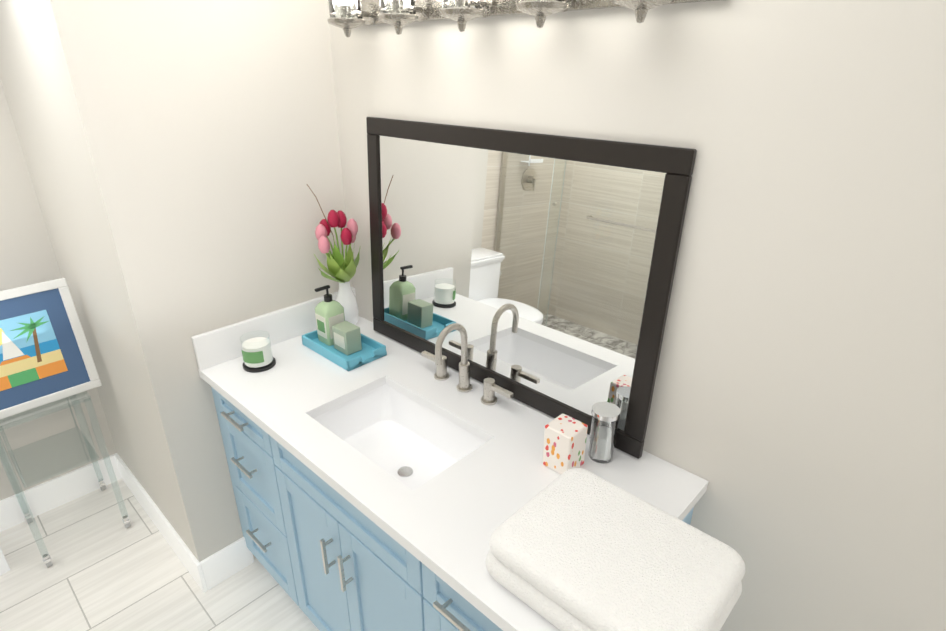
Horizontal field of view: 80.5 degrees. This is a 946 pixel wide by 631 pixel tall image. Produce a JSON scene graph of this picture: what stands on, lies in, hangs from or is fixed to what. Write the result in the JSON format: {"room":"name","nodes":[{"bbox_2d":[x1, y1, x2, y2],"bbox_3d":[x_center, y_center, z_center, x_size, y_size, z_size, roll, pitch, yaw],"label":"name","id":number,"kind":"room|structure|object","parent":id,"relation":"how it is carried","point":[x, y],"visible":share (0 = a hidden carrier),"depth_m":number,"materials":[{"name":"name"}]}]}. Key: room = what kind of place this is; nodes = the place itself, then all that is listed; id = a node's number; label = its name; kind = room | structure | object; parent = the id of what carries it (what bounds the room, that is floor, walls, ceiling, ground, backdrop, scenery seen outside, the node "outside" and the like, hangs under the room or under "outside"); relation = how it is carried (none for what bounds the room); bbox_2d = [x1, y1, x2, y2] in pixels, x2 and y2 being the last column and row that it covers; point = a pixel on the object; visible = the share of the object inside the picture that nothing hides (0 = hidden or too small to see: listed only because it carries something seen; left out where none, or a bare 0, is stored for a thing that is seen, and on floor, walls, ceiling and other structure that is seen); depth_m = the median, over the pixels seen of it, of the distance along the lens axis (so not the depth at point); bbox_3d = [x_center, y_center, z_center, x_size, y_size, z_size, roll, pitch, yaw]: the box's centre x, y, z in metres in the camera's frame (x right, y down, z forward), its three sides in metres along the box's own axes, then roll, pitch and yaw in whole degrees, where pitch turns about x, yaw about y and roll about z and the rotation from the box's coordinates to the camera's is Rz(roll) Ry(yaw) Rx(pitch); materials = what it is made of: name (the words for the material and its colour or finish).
{"room":"bathroom","nodes":[
{"label":"bathroom","id":0,"kind":"room"},
{"bbox_2d":[0,80,116,500],"bbox_3d":[-2.011,-0.061,1.914,0.100,2.071,1.185,21,31,39],"label":"wall","id":1,"kind":"structure","parent":0,"point":[27,255],"depth_m":2.19,"materials":[{"name":"grey paint"}]},
{"bbox_2d":[0,457,115,531],"bbox_3d":[-2.009,0.854,2.239,0.014,0.135,1.085,21,31,39],"label":"baseboard","id":2,"kind":"structure","parent":1,"relation":"attached to","point":[46,496],"depth_m":2.42,"materials":[{"name":"white"}]},
{"bbox_2d":[0,0,225,562],"bbox_3d":[-1.275,-0.078,1.961,0.902,2.071,0.100,21,31,39],"label":"wall","id":3,"kind":"structure","parent":0,"point":[58,79],"depth_m":1.70,"materials":[{"name":"grey paint"}]},
{"bbox_2d":[109,453,215,592],"bbox_3d":[-1.302,0.828,2.305,0.886,0.135,0.017,21,31,39],"label":"baseboard","id":4,"kind":"structure","parent":3,"relation":"attached to","point":[201,572],"depth_m":2.21,"materials":[{"name":"white"}]},
{"bbox_2d":[0,478,318,630],"bbox_3d":[-0.823,1.482,1.133,3.680,0.100,2.993,21,31,39],"label":"floor","id":5,"kind":"structure","parent":0,"point":[107,570],"depth_m":2.08,"materials":[{"name":"tile"}]},
{"bbox_2d":[0,548,10,575],"bbox_3d":[-1.899,0.858,2.058,0.190,0.274,0.190,15,28,30],"label":"waste bin","id":6,"kind":"object","parent":5,"relation":"on","point":[4,567],"visible":0.94,"depth_m":2.11,"materials":[{"name":"white plastic"}]},
{"bbox_2d":[0,391,130,567],"bbox_3d":[-1.658,0.584,2.222,0.370,0.644,0.300,21,31,39],"label":"acrylic stand","id":7,"kind":"object","parent":5,"relation":"on","point":[47,559],"visible":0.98,"depth_m":2.17,"materials":[{"name":"clear plastic"}]},
{"bbox_2d":[0,278,101,419],"bbox_3d":[-1.641,0.103,1.989,0.250,0.426,0.405,21,31,39],"label":"picture","id":8,"kind":"object","parent":7,"relation":"on","point":[46,357],"visible":1,"depth_m":1.98,"materials":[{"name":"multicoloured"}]},
{"bbox_2d":[191,287,708,630],"bbox_3d":[-0.169,0.630,1.714,1.410,0.990,0.619,21,31,39],"label":"bathroom vanity","id":9,"kind":"object","parent":5,"relation":"on","point":[396,486],"visible":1,"depth_m":1.54,"materials":[{"name":"blue"}]},
{"bbox_2d":[240,330,275,372],"bbox_3d":[-0.696,0.114,1.803,0.102,0.104,0.102,21,31,39],"label":"candle","id":10,"kind":"object","parent":9,"relation":"on","point":[257,353],"visible":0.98,"depth_m":1.78,"materials":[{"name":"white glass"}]},
{"bbox_2d":[307,184,359,324],"bbox_3d":[-0.475,-0.194,1.953,0.138,0.546,0.175,21,31,39],"label":"vase","id":11,"kind":"object","parent":9,"relation":"on","point":[342,271],"visible":0.96,"depth_m":1.94,"materials":[{"name":"white ceramic"}]},
{"bbox_2d":[302,330,386,371],"bbox_3d":[-0.445,0.101,1.917,0.275,0.036,0.155,21,31,39],"label":"tray","id":12,"kind":"object","parent":9,"relation":"on","point":[371,350],"visible":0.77,"depth_m":1.88,"materials":[{"name":"teal plastic"}]},
{"bbox_2d":[315,285,344,345],"bbox_3d":[-0.497,-0.007,1.930,0.077,0.203,0.083,21,31,39],"label":"soap bottle","id":13,"kind":"object","parent":12,"relation":"on","point":[329,312],"visible":0.92,"depth_m":1.91,"materials":[{"name":"green plastic"}]},
{"bbox_2d":[332,321,361,354],"bbox_3d":[-0.427,0.076,1.891,0.080,0.085,0.061,21,31,39],"label":"soap box","id":14,"kind":"object","parent":12,"relation":"on","point":[346,337],"visible":1,"depth_m":1.87,"materials":[{"name":"green"}]},
{"bbox_2d":[421,323,512,404],"bbox_3d":[-0.056,0.128,1.621,0.370,0.231,0.137,21,31,39],"label":"faucet","id":15,"kind":"object","parent":9,"relation":"on","point":[490,386],"visible":1,"depth_m":1.62,"materials":[{"name":"silver metal"}]},
{"bbox_2d":[542,413,587,473],"bbox_3d":[0.222,0.313,1.352,0.075,0.116,0.075,21,31,39],"label":"tissue box","id":16,"kind":"object","parent":9,"relation":"on","point":[565,438],"visible":0.9,"depth_m":1.32,"materials":[{"name":"white cardboard"}]},
{"bbox_2d":[588,402,620,463],"bbox_3d":[0.321,0.290,1.378,0.068,0.138,0.068,21,31,39],"label":"canister","id":17,"kind":"object","parent":9,"relation":"on","point":[602,443],"visible":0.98,"depth_m":1.36,"materials":[{"name":"silver metal"}]},
{"bbox_2d":[486,468,744,630],"bbox_3d":[0.258,0.462,1.038,0.390,0.100,0.310,21,31,39],"label":"towel","id":18,"kind":"object","parent":9,"relation":"on","point":[576,549],"visible":1,"depth_m":0.99,"materials":[{"name":"white fabric"}]},
{"bbox_2d":[99,0,351,558],"bbox_3d":[-0.691,-0.259,1.916,0.100,2.444,0.749,21,31,39],"label":"wall","id":19,"kind":"structure","parent":0,"point":[230,108],"depth_m":1.71,"materials":[{"name":"grey paint"}]},
{"bbox_2d":[327,0,945,630],"bbox_3d":[0.469,0.011,1.325,2.678,2.444,0.100,21,31,39],"label":"wall","id":20,"kind":"structure","parent":0,"point":[797,418],"depth_m":1.10,"materials":[{"name":"grey paint"}]},
{"bbox_2d":[327,0,719,36],"bbox_3d":[-0.009,-0.750,1.289,1.147,0.174,0.157,21,31,39],"label":"vanity light","id":21,"kind":"object","parent":20,"relation":"attached to","point":[398,14],"visible":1,"depth_m":1.32,"materials":[{"name":"silver metal"}]},
{"bbox_2d":[366,117,696,458],"bbox_3d":[0.041,-0.139,1.585,1.070,0.741,0.051,21,31,39],"label":"mirror","id":22,"kind":"object","parent":20,"relation":"attached to","point":[539,268],"visible":0.98,"depth_m":1.47,"materials":[{"name":"black mirror"}]}
]}

